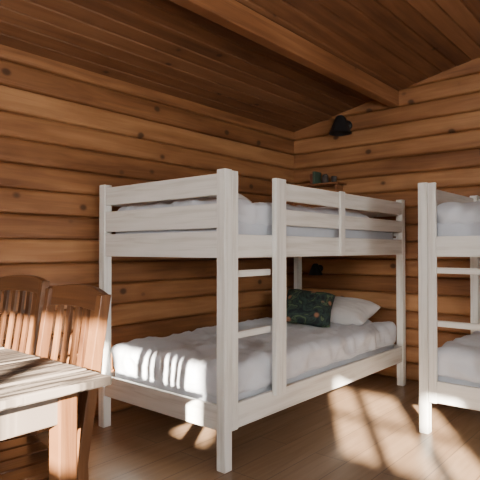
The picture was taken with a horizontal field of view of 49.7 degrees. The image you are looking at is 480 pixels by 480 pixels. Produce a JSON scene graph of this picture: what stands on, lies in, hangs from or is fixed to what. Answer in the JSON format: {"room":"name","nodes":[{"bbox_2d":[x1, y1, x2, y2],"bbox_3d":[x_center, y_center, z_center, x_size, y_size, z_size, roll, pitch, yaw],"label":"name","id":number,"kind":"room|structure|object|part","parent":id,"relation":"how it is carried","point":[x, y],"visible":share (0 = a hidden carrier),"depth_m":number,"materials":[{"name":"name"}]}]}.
{"room":"dormitory","nodes":[
{"label":"dormitory","id":0,"kind":"room"},
{"bbox_2d":[0,44,295,433],"bbox_3d":[-1.503,-0.011,2.807,0.130,2.320,6.380,-1,-1,40],"label":"wall","id":1,"kind":"structure","parent":0,"point":[67,131],"depth_m":3.47,"materials":[{"name":"brown wood"}]},
{"bbox_2d":[0,0,479,131],"bbox_3d":[0.753,-1.497,0.909,6.062,0.776,6.380,-1,-1,40],"label":"ceiling","id":2,"kind":"structure","parent":0,"point":[163,46],"depth_m":3.34,"materials":[{"name":"brown wood"}]},
{"bbox_2d":[170,0,398,106],"bbox_3d":[-0.662,-1.243,2.112,0.076,0.130,6.120,-1,-1,40],"label":"ceiling beam","id":3,"kind":"structure","parent":2,"relation":"attached to","point":[232,15],"depth_m":3.19,"materials":[{"name":"brown wood"}]},
{"bbox_2d":[37,374,479,479],"bbox_3d":[0.753,1.165,0.862,6.060,0.100,6.380,-1,-1,40],"label":"floor","id":4,"kind":"structure","parent":0,"point":[365,428],"depth_m":2.94,"materials":[{"name":"brown wood"}]},
{"bbox_2d":[0,274,49,355],"bbox_3d":[-1.185,0.651,2.282,0.428,0.977,0.531,-1,-1,36],"label":"dining chair","id":5,"kind":"object","parent":4,"relation":"on","point":[35,285],"visible":0.58,"depth_m":2.44,"materials":[{"name":"brown wood"}]},
{"bbox_3d":[-1.042,0.210,2.482,0.414,0.087,0.053,-1,-1,36],"label":"rail","id":6,"kind":"part","parent":5,"relation":"part of","materials":[{"name":"brown wood"}]},
{"bbox_3d":[-0.913,0.663,2.321,0.032,0.955,0.113,-1,-1,36],"label":"post","id":7,"kind":"part","parent":5,"relation":"part of","materials":[{"name":"brown wood"}]},
{"bbox_2d":[0,284,110,479],"bbox_3d":[-0.737,0.640,1.631,0.531,0.977,0.428,1,-1,-44],"label":"dining chair","id":8,"kind":"object","parent":4,"relation":"on","point":[25,456],"visible":0.61,"depth_m":1.69,"materials":[{"name":"brown wood"}]},
{"bbox_3d":[-0.731,0.656,1.905,0.113,0.955,0.032,1,-1,-44],"label":"post","id":9,"kind":"part","parent":8,"relation":"part of","materials":[{"name":"brown wood"}]},
{"bbox_3d":[-0.606,0.583,1.757,0.045,0.045,0.358,1,-1,-44],"label":"rail","id":10,"kind":"part","parent":8,"relation":"part of","materials":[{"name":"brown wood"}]},
{"bbox_3d":[-0.563,0.198,1.804,0.053,0.087,0.414,1,-1,-44],"label":"rail","id":11,"kind":"part","parent":8,"relation":"part of","materials":[{"name":"brown wood"}]},
{"bbox_3d":[-0.463,0.651,1.623,0.113,0.955,0.032,1,-1,-44],"label":"post","id":12,"kind":"part","parent":8,"relation":"part of","materials":[{"name":"brown wood"}]},
{"bbox_2d":[0,346,111,479],"bbox_3d":[-1.165,0.744,1.063,0.752,0.750,1.625,-1,-1,40],"label":"dining table","id":13,"kind":"object","parent":4,"relation":"on","point":[37,393],"visible":1,"depth_m":1.37,"materials":[{"name":"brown wood"}]},
{"bbox_3d":[-0.477,0.763,1.396,0.055,0.722,0.055,-1,-1,40],"label":"leg","id":14,"kind":"part","parent":13,"relation":"part of","materials":[{"name":"brown wood"}]},
{"bbox_2d":[98,168,405,473],"bbox_3d":[0.243,0.415,3.716,1.088,1.500,2.190,-1,-1,40],"label":"bunk bed","id":15,"kind":"object","parent":4,"relation":"on","point":[229,375],"visible":0.98,"depth_m":2.99,"materials":[{"name":"white wood"}]},
{"bbox_3d":[-0.842,0.407,3.239,0.056,1.500,0.056,-1,-1,40],"label":"post","id":16,"kind":"part","parent":15,"relation":"part of","materials":[{"name":"white wood"}]},
{"bbox_3d":[-0.467,0.028,2.912,0.948,0.135,0.024,-1,-1,40],"label":"rail","id":17,"kind":"part","parent":15,"relation":"part of","materials":[{"name":"white wood"}]},
{"bbox_3d":[-0.467,0.893,2.897,0.948,0.125,0.024,-1,-1,40],"label":"rail","id":18,"kind":"part","parent":15,"relation":"part of","materials":[{"name":"white wood"}]},
{"bbox_2d":[145,193,250,203],"bbox_3d":[-0.273,-0.244,3.175,0.600,0.153,0.360,-1,-5,35],"label":"pillow","id":19,"kind":"object","parent":15,"relation":"on","point":[239,195],"depth_m":3.08,"materials":[{"name":"fabric"}]},
{"bbox_3d":[-0.078,0.395,2.588,0.056,1.500,0.056,-1,-1,40],"label":"post","id":20,"kind":"part","parent":15,"relation":"part of","materials":[{"name":"white wood"}]},
{"bbox_2d":[118,197,368,230],"bbox_3d":[0.109,-0.140,3.590,0.973,0.176,1.724,-1,-1,40],"label":"duvet","id":21,"kind":"object","parent":15,"relation":"on","point":[257,216],"depth_m":2.91,"materials":[{"name":"white fabric"}]},
{"bbox_2d":[111,317,395,396],"bbox_3d":[0.226,0.739,3.711,1.024,0.203,2.103,-1,-1,40],"label":"duvet","id":22,"kind":"object","parent":15,"relation":"on","point":[184,364],"depth_m":3.13,"materials":[{"name":"white fabric"}]},
{"bbox_3d":[0.232,-0.032,3.733,0.948,0.155,2.078,-1,-1,40],"label":"mattress","id":23,"kind":"part","parent":15,"relation":"part of","materials":[{"name":"white fabric"}]},
{"bbox_3d":[0.232,0.808,3.718,0.948,0.205,2.078,-1,-1,40],"label":"mattress","id":24,"kind":"part","parent":15,"relation":"part of","materials":[{"name":"white fabric"}]},
{"bbox_3d":[0.543,0.435,4.862,0.056,1.500,0.056,-1,-1,40],"label":"post","id":25,"kind":"part","parent":15,"relation":"part of","materials":[{"name":"white wood"}]},
{"bbox_2d":[286,289,334,327],"bbox_3d":[0.530,0.526,4.034,0.400,0.276,0.266,0,-1,15],"label":"throw cushion","id":26,"kind":"object","parent":15,"relation":"on","point":[305,307],"visible":0.95,"depth_m":3.95,"materials":[{"name":"fabric"}]},
{"bbox_3d":[0.639,0.045,3.418,0.026,0.120,2.028,-1,-1,40],"label":"rail","id":27,"kind":"part","parent":15,"relation":"part of","materials":[{"name":"white wood"}]},
{"bbox_3d":[0.639,0.902,3.403,0.026,0.125,2.028,-1,-1,40],"label":"rail","id":28,"kind":"part","parent":15,"relation":"part of","materials":[{"name":"white wood"}]},
{"bbox_2d":[318,206,378,217],"bbox_3d":[0.771,-0.194,4.321,0.660,0.174,0.400,-1,7,40],"label":"pillow","id":29,"kind":"object","parent":15,"relation":"on","point":[370,214],"depth_m":4.17,"materials":[{"name":"fabric"}]},
{"bbox_2d":[330,296,380,325],"bbox_3d":[0.791,0.589,4.331,0.660,0.182,0.400,3,15,36],"label":"bed pillow","id":30,"kind":"object","parent":15,"relation":"on","point":[345,310],"depth_m":4.14,"materials":[{"name":"fabric"}]},
{"bbox_3d":[1.306,0.424,4.211,0.056,1.500,0.056,-1,-1,40],"label":"post","id":31,"kind":"part","parent":15,"relation":"part of","materials":[{"name":"white wood"}]},
{"bbox_2d":[418,182,479,433],"bbox_3d":[2.242,0.399,2.807,2.190,1.500,1.088,-1,-1,40],"label":"bunk bed","id":32,"kind":"object","parent":4,"relation":"on","point":[448,223],"visible":1,"depth_m":3.07,"materials":[{"name":"white wood"}]},
{"bbox_3d":[1.114,0.405,3.128,0.056,1.500,0.056,-1,-1,40],"label":"post","id":33,"kind":"part","parent":32,"relation":"part of","materials":[{"name":"white wood"}]},
{"bbox_3d":[1.937,0.027,2.418,2.028,0.120,0.026,-1,-1,40],"label":"rail","id":34,"kind":"part","parent":32,"relation":"part of","materials":[{"name":"white wood"}]},
{"bbox_3d":[2.251,-0.047,2.826,2.078,0.155,0.948,-1,-1,40],"label":"mattress","id":35,"kind":"part","parent":32,"relation":"part of","materials":[{"name":"white fabric"}]},
{"bbox_3d":[1.937,0.885,2.403,2.028,0.125,0.026,-1,-1,40],"label":"rail","id":36,"kind":"part","parent":32,"relation":"part of","materials":[{"name":"white wood"}]},
{"bbox_2d":[437,201,479,224],"bbox_3d":[2.107,-0.151,2.949,1.723,0.176,0.977,-1,-1,40],"label":"duvet","id":37,"kind":"object","parent":32,"relation":"on","point":[448,213],"depth_m":3.06,"materials":[{"name":"white fabric"}]},
{"bbox_2d":[437,330,479,382],"bbox_3d":[2.244,0.723,2.819,2.100,0.204,1.023,-1,-1,40],"label":"duvet","id":38,"kind":"object","parent":32,"relation":"on","point":[458,360],"depth_m":3.03,"materials":[{"name":"white fabric"}]},
{"bbox_3d":[2.251,0.792,2.811,2.078,0.205,0.947,-1,-1,40],"label":"mattress","id":39,"kind":"part","parent":32,"relation":"part of","materials":[{"name":"white fabric"}]},
{"bbox_3d":[1.765,0.418,3.892,0.056,1.500,0.056,-1,-1,40],"label":"post","id":40,"kind":"part","parent":32,"relation":"part of","materials":[{"name":"white wood"}]},
{"bbox_2d":[294,57,479,381],"bbox_3d":[2.781,-0.293,3.266,5.800,2.900,0.130,-1,-1,40],"label":"wall","id":41,"kind":"structure","parent":0,"point":[433,133],"depth_m":4.36,"materials":[{"name":"brown wood"}]},
{"bbox_2d":[308,263,322,274],"bbox_3d":[0.708,0.271,4.833,0.136,0.106,0.156,-1,-1,40],"label":"reading lamp","id":42,"kind":"object","parent":41,"relation":"attached to","point":[316,269],"visible":1,"depth_m":4.79,"materials":[{"name":"black metal"}]},
{"bbox_2d":[300,171,346,191],"bbox_3d":[0.768,-0.539,4.795,0.400,0.195,0.158,-1,-1,40],"label":"wall shelf","id":43,"kind":"object","parent":41,"relation":"attached to","point":[315,177],"visible":0.78,"depth_m":4.76,"materials":[{"name":"brown wood"}]},
{"bbox_2d":[312,171,320,183],"bbox_3d":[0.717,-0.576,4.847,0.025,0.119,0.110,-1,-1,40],"label":"cup","id":44,"kind":"object","parent":43,"relation":"on","point":[316,176],"depth_m":4.82,"materials":[{"name":"green ceramic"}]},
{"bbox_2d":[321,174,328,182],"bbox_3d":[0.784,-0.562,4.783,0.068,0.089,0.068,-1,-1,40],"label":"jar","id":45,"kind":"object","parent":43,"relation":"on","point":[324,177],"depth_m":4.76,"materials":[{"name":"ceramic"}]},
{"bbox_2d":[331,176,336,181],"bbox_3d":[0.854,-0.548,4.710,0.054,0.059,0.054,-1,-1,40],"label":"cup","id":46,"kind":"object","parent":43,"relation":"on","point":[333,178],"depth_m":4.69,"materials":[{"name":"ceramic"}]},
{"bbox_2d":[329,115,351,135],"bbox_3d":[0.904,-1.029,4.638,0.204,0.160,0.234,-1,-1,40],"label":"wall lamp","id":47,"kind":"object","parent":41,"relation":"attached to","point":[341,126],"visible":1,"depth_m":4.58,"materials":[{"name":"black metal"}]}
]}

